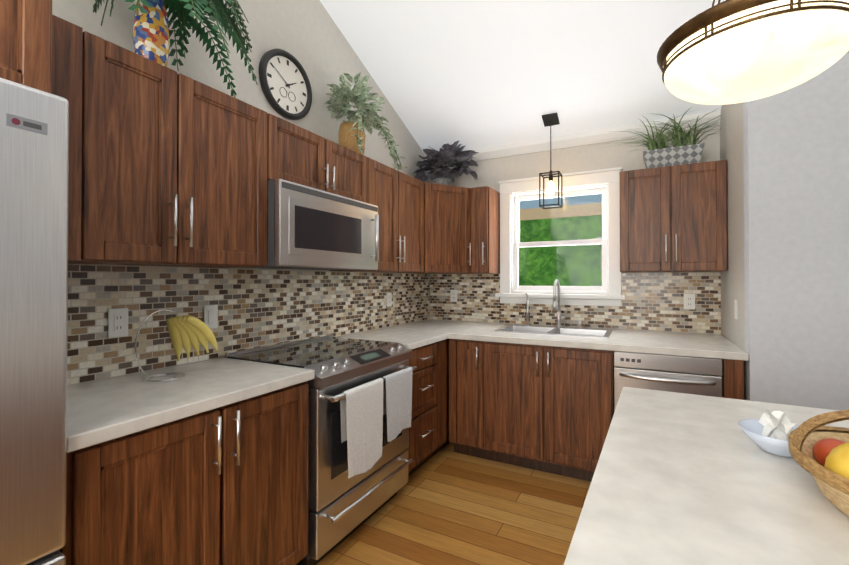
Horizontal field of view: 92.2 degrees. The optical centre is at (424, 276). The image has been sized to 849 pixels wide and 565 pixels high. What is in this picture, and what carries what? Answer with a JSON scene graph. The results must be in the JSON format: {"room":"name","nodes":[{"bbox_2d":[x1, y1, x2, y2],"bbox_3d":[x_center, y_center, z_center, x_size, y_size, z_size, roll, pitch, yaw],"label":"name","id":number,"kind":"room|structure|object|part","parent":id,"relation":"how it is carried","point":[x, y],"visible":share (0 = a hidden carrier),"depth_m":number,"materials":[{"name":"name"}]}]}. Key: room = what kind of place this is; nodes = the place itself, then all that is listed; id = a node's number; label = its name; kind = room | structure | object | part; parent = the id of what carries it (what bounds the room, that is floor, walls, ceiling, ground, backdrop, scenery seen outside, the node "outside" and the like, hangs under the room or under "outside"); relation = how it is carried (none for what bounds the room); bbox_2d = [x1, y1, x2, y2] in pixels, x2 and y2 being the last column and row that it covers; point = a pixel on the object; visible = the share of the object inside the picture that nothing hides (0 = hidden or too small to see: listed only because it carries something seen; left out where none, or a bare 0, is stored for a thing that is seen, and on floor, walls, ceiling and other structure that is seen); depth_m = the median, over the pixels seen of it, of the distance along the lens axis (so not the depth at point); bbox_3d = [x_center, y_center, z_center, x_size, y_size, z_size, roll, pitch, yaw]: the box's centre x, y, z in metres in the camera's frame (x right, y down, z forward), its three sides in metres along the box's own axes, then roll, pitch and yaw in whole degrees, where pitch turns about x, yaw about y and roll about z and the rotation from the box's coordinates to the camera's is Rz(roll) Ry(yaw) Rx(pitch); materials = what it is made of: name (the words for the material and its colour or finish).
{"room":"kitchen","nodes":[
{"label":"kitchen","id":0,"kind":"room"},
{"bbox_2d":[52,0,428,385],"bbox_3d":[-1.287,-1.223,1.687,0.100,5.082,5.720,0,-1,28],"label":"wall","id":1,"kind":"structure","parent":0,"point":[308,35],"depth_m":2.43,"materials":[{"name":"paint"}]},
{"bbox_2d":[0,0,82,260],"bbox_3d":[-1.395,-0.422,0.854,0.483,0.734,1.061,0,-1,28],"label":"upper cabinet","id":2,"kind":"object","parent":1,"relation":"attached to","point":[41,46],"visible":0.48,"depth_m":1.11,"materials":[{"name":"brown wood"}]},
{"bbox_2d":[68,31,199,266],"bbox_3d":[-1.132,-0.416,1.522,0.318,0.734,0.363,0,-1,28],"label":"upper cabinet","id":3,"kind":"object","parent":1,"relation":"attached to","point":[179,170],"depth_m":1.44,"materials":[{"name":"brown wood"}]},
{"bbox_2d":[93,0,257,97],"bbox_3d":[-0.983,-1.150,1.552,0.503,0.731,0.867,0,-1,28],"label":"potted plant","id":4,"kind":"object","parent":3,"relation":"on","point":[152,40],"visible":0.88,"depth_m":1.71,"materials":[{"name":"plant"}]},
{"bbox_2d":[200,82,271,267],"bbox_3d":[-0.990,-0.414,1.788,0.318,0.734,0.484,0,-1,28],"label":"upper cabinet","id":5,"kind":"object","parent":1,"relation":"attached to","point":[236,135],"depth_m":1.77,"materials":[{"name":"brown wood"}]},
{"bbox_2d":[67,264,429,385],"bbox_3d":[-0.686,0.186,2.686,0.008,0.448,3.130,0,-1,28],"label":"backsplash","id":6,"kind":"structure","parent":1,"relation":"attached to","point":[257,308],"depth_m":2.05,"materials":[{"name":"tile"}]},
{"bbox_2d":[108,308,127,337],"bbox_3d":[-1.232,0.185,1.646,0.008,0.116,0.072,0,-1,28],"label":"electrical outlet","id":7,"kind":"object","parent":6,"relation":"attached to","point":[117,322],"visible":1,"depth_m":1.64,"materials":[{"name":"white plastic"}]},
{"bbox_2d":[204,305,217,328],"bbox_3d":[-1.043,0.196,1.998,0.008,0.116,0.072,0,-1,28],"label":"light switch","id":8,"kind":"object","parent":6,"relation":"attached to","point":[210,316],"visible":0.94,"depth_m":2.00,"materials":[{"name":"white plastic"}]},
{"bbox_2d":[387,293,391,306],"bbox_3d":[-0.293,0.191,3.405,0.008,0.116,0.072,0,-1,28],"label":"electrical outlet","id":9,"kind":"object","parent":6,"relation":"attached to","point":[389,299],"visible":1,"depth_m":3.40,"materials":[{"name":"white plastic"}]},
{"bbox_2d":[259,49,311,119],"bbox_3d":[-0.813,-1.138,2.431,0.034,0.390,0.390,0,-1,28],"label":"clock","id":10,"kind":"object","parent":1,"relation":"attached to","point":[285,84],"visible":1,"depth_m":2.41,"materials":[{"name":"black plastic"}]},
{"bbox_2d":[272,115,371,203],"bbox_3d":[-0.689,-0.615,2.355,0.318,0.322,0.796,0,-1,28],"label":"upper cabinet","id":11,"kind":"object","parent":1,"relation":"attached to","point":[301,156],"depth_m":2.23,"materials":[{"name":"brown wood"}]},
{"bbox_2d":[247,179,378,269],"bbox_3d":[-0.631,-0.249,2.321,0.449,0.405,0.796,0,-1,28],"label":"over-the-range microwave","id":12,"kind":"object","parent":11,"relation":"attached to","point":[309,228],"visible":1,"depth_m":2.11,"materials":[{"name":"grey metal"}]},
{"bbox_2d":[330,159,423,272],"bbox_3d":[-0.322,-0.403,3.040,0.318,0.734,0.761,0,-1,28],"label":"upper cabinet","id":13,"kind":"object","parent":1,"relation":"attached to","point":[398,196],"depth_m":2.95,"materials":[{"name":"brown wood"}]},
{"bbox_2d":[324,72,406,169],"bbox_3d":[-0.409,-1.048,2.796,0.344,0.576,0.677,0,-1,28],"label":"potted plant","id":14,"kind":"object","parent":13,"relation":"on","point":[351,135],"visible":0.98,"depth_m":2.67,"materials":[{"name":"green plant"}]},
{"bbox_2d":[316,442,590,564],"bbox_3d":[1.343,1.336,0.262,6.062,0.060,5.720,0,-1,28],"label":"floor","id":15,"kind":"structure","parent":0,"point":[446,505],"depth_m":2.23,"materials":[{"name":"brown wood"}]},
{"bbox_2d":[0,78,68,564],"bbox_3d":[-1.330,0.435,0.727,0.655,1.750,0.910,0,-1,28],"label":"refrigerator","id":16,"kind":"object","parent":15,"relation":"on","point":[34,157],"visible":1,"depth_m":0.94,"materials":[{"name":"grey metal"}]},
{"bbox_2d":[59,381,308,564],"bbox_3d":[-0.958,0.880,1.544,0.594,0.874,0.859,0,-1,28],"label":"base cabinet","id":17,"kind":"object","parent":15,"relation":"on","point":[226,485],"depth_m":1.35,"materials":[{"name":"brown wood"}]},
{"bbox_2d":[67,357,314,452],"bbox_3d":[-0.952,0.422,1.538,0.615,0.040,0.869,0,-1,28],"label":"countertop","id":18,"kind":"structure","parent":17,"relation":"on","point":[102,410],"depth_m":1.40,"materials":[{"name":"stone"}]},
{"bbox_2d":[135,309,217,381],"bbox_3d":[-1.011,0.265,1.658,0.146,0.272,0.306,0,-1,28],"label":"stand","id":19,"kind":"object","parent":18,"relation":"on","point":[186,332],"visible":1,"depth_m":1.67,"materials":[{"name":"silver metal"}]},
{"bbox_2d":[225,335,416,564],"bbox_3d":[-0.519,0.856,2.251,0.684,0.935,0.796,0,-1,28],"label":"range","id":20,"kind":"object","parent":15,"relation":"on","point":[342,507],"visible":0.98,"depth_m":1.97,"materials":[{"name":"grey metal"}]},
{"bbox_2d":[340,378,382,478],"bbox_3d":[-0.292,0.726,1.964,0.041,0.414,0.300,0,-1,28],"label":"towel","id":21,"kind":"object","parent":20,"relation":"hanging from","point":[361,409],"visible":1,"depth_m":1.93,"materials":[{"name":"white fabric"}]},
{"bbox_2d":[381,367,412,441],"bbox_3d":[-0.146,0.693,2.237,0.041,0.344,0.280,0,-1,28],"label":"towel","id":22,"kind":"object","parent":20,"relation":"hanging from","point":[397,397],"visible":0.98,"depth_m":2.21,"materials":[{"name":"white fabric"}]},
{"bbox_2d":[407,342,438,476],"bbox_3d":[-0.272,0.891,2.830,0.594,0.874,0.449,0,-1,28],"label":"base cabinet","id":23,"kind":"object","parent":15,"relation":"on","point":[424,429],"depth_m":2.72,"materials":[{"name":"brown wood"}]},
{"bbox_2d":[336,327,450,349],"bbox_3d":[-0.233,0.434,2.886,0.615,0.040,0.579,0,-1,28],"label":"countertop","id":24,"kind":"structure","parent":23,"relation":"on","point":[411,338],"depth_m":2.88,"materials":[{"name":"stone"}]},
{"bbox_2d":[439,339,448,450],"bbox_3d":[-0.130,0.894,3.095,0.594,0.874,0.152,0,-1,28],"label":"base cabinet","id":25,"kind":"object","parent":15,"relation":"on","point":[444,344],"depth_m":2.98,"materials":[{"name":"brown wood"}]},
{"bbox_2d":[449,339,520,459],"bbox_3d":[0.499,0.896,3.333,0.277,0.874,0.858,0,-1,28],"label":"base cabinet","id":26,"kind":"object","parent":15,"relation":"on","point":[484,415],"depth_m":2.90,"materials":[{"name":"brown wood"}]},
{"bbox_2d":[391,319,747,360],"bbox_3d":[0.883,0.436,3.114,2.368,0.040,0.876,0,-1,28],"label":"countertop","id":27,"kind":"structure","parent":26,"relation":"on","point":[462,330],"depth_m":2.67,"materials":[{"name":"stone"}]},
{"bbox_2d":[495,324,611,337],"bbox_3d":[0.996,0.500,3.143,0.790,0.181,0.485,0,-1,28],"label":"sink","id":28,"kind":"object","parent":27,"relation":"in","point":[583,332],"visible":0.33,"depth_m":3.22,"materials":[{"name":"metal"}]},
{"bbox_2d":[525,279,581,328],"bbox_3d":[1.013,0.215,3.277,0.455,0.390,0.226,0,-1,28],"label":"faucet","id":29,"kind":"object","parent":27,"relation":"on","point":[556,304],"visible":1,"depth_m":3.31,"materials":[{"name":"silver metal"}]},
{"bbox_2d":[614,351,722,411],"bbox_3d":[1.575,0.891,2.704,0.542,0.872,0.898,0,-1,28],"label":"dishwasher","id":30,"kind":"object","parent":15,"relation":"on","point":[685,374],"visible":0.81,"depth_m":2.35,"materials":[{"name":"grey metal"}]},
{"bbox_2d":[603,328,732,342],"bbox_3d":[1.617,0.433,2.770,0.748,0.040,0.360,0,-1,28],"label":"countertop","id":31,"kind":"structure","parent":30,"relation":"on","point":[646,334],"depth_m":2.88,"materials":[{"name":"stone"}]},
{"bbox_3d":[1.102,0.864,-0.400,2.400,0.874,2.920,0,-1,28],"label":"cabinet","id":32,"kind":"object","parent":15,"relation":"on","visible":0},
{"bbox_2d":[564,387,848,564],"bbox_3d":[1.074,0.406,-0.364,2.540,0.040,2.950,0,-1,28],"label":"countertop","id":33,"kind":"structure","parent":32,"relation":"on","point":[684,479],"depth_m":0.73,"materials":[{"name":"stone"}]},
{"bbox_2d":[738,410,798,456],"bbox_3d":[0.804,0.348,0.926,0.150,0.094,0.150,0,-1,28],"label":"bowl","id":34,"kind":"object","parent":33,"relation":"on","point":[768,431],"visible":0.69,"depth_m":0.92,"materials":[{"name":"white ceramic"}]},
{"bbox_2d":[788,410,848,516],"bbox_3d":[0.773,0.311,0.676,0.248,0.165,0.360,0,-1,28],"label":"fruit basket","id":35,"kind":"object","parent":33,"relation":"on","point":[818,450],"visible":1,"depth_m":0.71,"materials":[{"name":"wicker"}]},
{"bbox_2d":[320,0,725,154],"bbox_3d":[1.343,-2.381,0.293,6.062,2.474,5.720,0,-1,28],"label":"ceiling","id":36,"kind":"structure","parent":0,"point":[473,74],"depth_m":2.88,"materials":[{"name":"white paint"}]},
{"bbox_2d":[539,113,562,208],"bbox_3d":[1.014,-0.924,3.279,0.153,0.731,0.153,0,-1,28],"label":"pendant lantern","id":37,"kind":"object","parent":36,"relation":"hanging from","point":[552,119],"visible":1,"depth_m":3.26,"materials":[{"name":"black metal"}]},
{"bbox_2d":[657,0,848,104],"bbox_3d":[0.836,-1.305,1.053,0.420,1.666,0.420,0,-1,28],"label":"pendant light","id":38,"kind":"object","parent":36,"relation":"hanging from","point":[726,52],"visible":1,"depth_m":0.94,"materials":[{"name":"white glass"}]},
{"bbox_2d":[429,126,719,333],"bbox_3d":[1.122,0.059,3.564,2.372,2.550,0.120,0,-1,28],"label":"wall","id":39,"kind":"structure","parent":0,"point":[491,173],"depth_m":3.44,"materials":[{"name":"paint"}]},
{"bbox_2d":[413,182,499,273],"bbox_3d":[0.203,-0.398,3.590,0.726,0.734,0.704,0,-1,28],"label":"upper cabinet","id":40,"kind":"object","parent":39,"relation":"attached to","point":[493,231],"depth_m":3.45,"materials":[{"name":"brown wood"}]},
{"bbox_2d":[414,140,478,184],"bbox_3d":[0.201,-0.993,3.666,0.600,0.454,0.453,0,-1,28],"label":"plant","id":41,"kind":"object","parent":40,"relation":"on","point":[457,157],"visible":1,"depth_m":3.60,"materials":[{"name":"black plant"}]},
{"bbox_3d":[0.206,-0.400,3.409,0.277,0.726,0.384,0,-1,28],"label":"diagonal corner wall cabinet","id":42,"kind":"part","parent":40,"relation":"part of","materials":[{"name":"brown wood"}]},
{"bbox_3d":[0.457,-0.399,3.457,0.145,0.726,0.060,0,-1,28],"label":"narrow wall cabinet at the back","id":43,"kind":"part","parent":40,"relation":"part of","materials":[{"name":"brown wood"}]},
{"bbox_2d":[495,167,625,306],"bbox_3d":[1.145,-0.314,3.518,1.055,1.107,0.185,0,-1,28],"label":"window","id":44,"kind":"structure","parent":39,"relation":"in","point":[608,179],"depth_m":3.46,"materials":[{"name":"white wood"}]},
{"bbox_3d":[1.164,-0.308,3.554,0.777,0.857,0.075,0,-1,28],"label":"window sash","id":45,"kind":"part","parent":44,"relation":"part of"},
{"bbox_2d":[430,272,720,333],"bbox_3d":[1.095,0.193,3.505,2.363,0.448,0.008,0,-1,28],"label":"backsplash","id":46,"kind":"structure","parent":39,"relation":"attached to","point":[653,301],"depth_m":3.24,"materials":[{"name":"tile"}]},
{"bbox_2d":[450,290,456,301],"bbox_3d":[0.281,0.184,3.930,0.072,0.116,0.008,0,-1,28],"label":"electrical outlet","id":47,"kind":"object","parent":46,"relation":"attached to","point":[453,295],"visible":1,"depth_m":3.93,"materials":[{"name":"white plastic"}]},
{"bbox_2d":[684,294,694,308],"bbox_3d":[1.965,0.184,3.031,0.072,0.116,0.008,0,-1,28],"label":"electrical outlet","id":48,"kind":"object","parent":46,"relation":"attached to","point":[689,301],"visible":1,"depth_m":3.03,"materials":[{"name":"white plastic"}]},
{"bbox_2d":[443,110,720,165],"bbox_3d":[1.081,-1.139,3.499,2.370,0.095,0.049,0,-1,28],"label":"crown molding","id":49,"kind":"structure","parent":39,"relation":"attached to","point":[569,140],"depth_m":3.35,"materials":[{"name":"white"}]},
{"bbox_2d":[619,160,726,271],"bbox_3d":[1.769,-0.404,2.950,0.640,0.734,0.358,0,-1,28],"label":"upper cabinet","id":50,"kind":"object","parent":39,"relation":"attached to","point":[673,218],"visible":1,"depth_m":2.81,"materials":[{"name":"brown wood"}]},
{"bbox_2d":[592,108,720,168],"bbox_3d":[1.605,-0.968,2.955,0.881,0.392,0.380,0,-1,28],"label":"potted plant","id":51,"kind":"object","parent":50,"relation":"on","point":[679,152],"visible":0.98,"depth_m":2.89,"materials":[{"name":"green plant"}]},
{"bbox_2d":[720,104,739,346],"bbox_3d":[2.040,-1.215,2.649,0.120,5.082,0.890,0,-1,28],"label":"wall","id":52,"kind":"structure","parent":0,"point":[730,121],"depth_m":2.58,"materials":[{"name":"paint"}]},
{"bbox_2d":[734,300,737,319],"bbox_3d":[1.867,0.197,2.451,0.008,0.116,0.072,0,-1,28],"label":"light switch","id":53,"kind":"object","parent":52,"relation":"attached to","point":[736,308],"visible":0.96,"depth_m":2.43,"materials":[{"name":"white plastic"}]},
{"bbox_2d":[736,50,848,410],"bbox_3d":[3.279,-1.225,1.404,3.480,5.082,0.120,0,-1,28],"label":"wall","id":54,"kind":"structure","parent":0,"point":[785,275],"depth_m":2.07,"materials":[{"name":"paint"}]},
{"label":"outside","id":55,"kind":"structure","parent":0,"visible":0},
{"bbox_2d":[519,193,601,285],"bbox_3d":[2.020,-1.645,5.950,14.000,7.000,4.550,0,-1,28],"label":"window glass","id":56,"kind":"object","parent":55,"point":[571,262],"depth_m":7.98,"materials":[{"name":"clear glass"}]}
]}

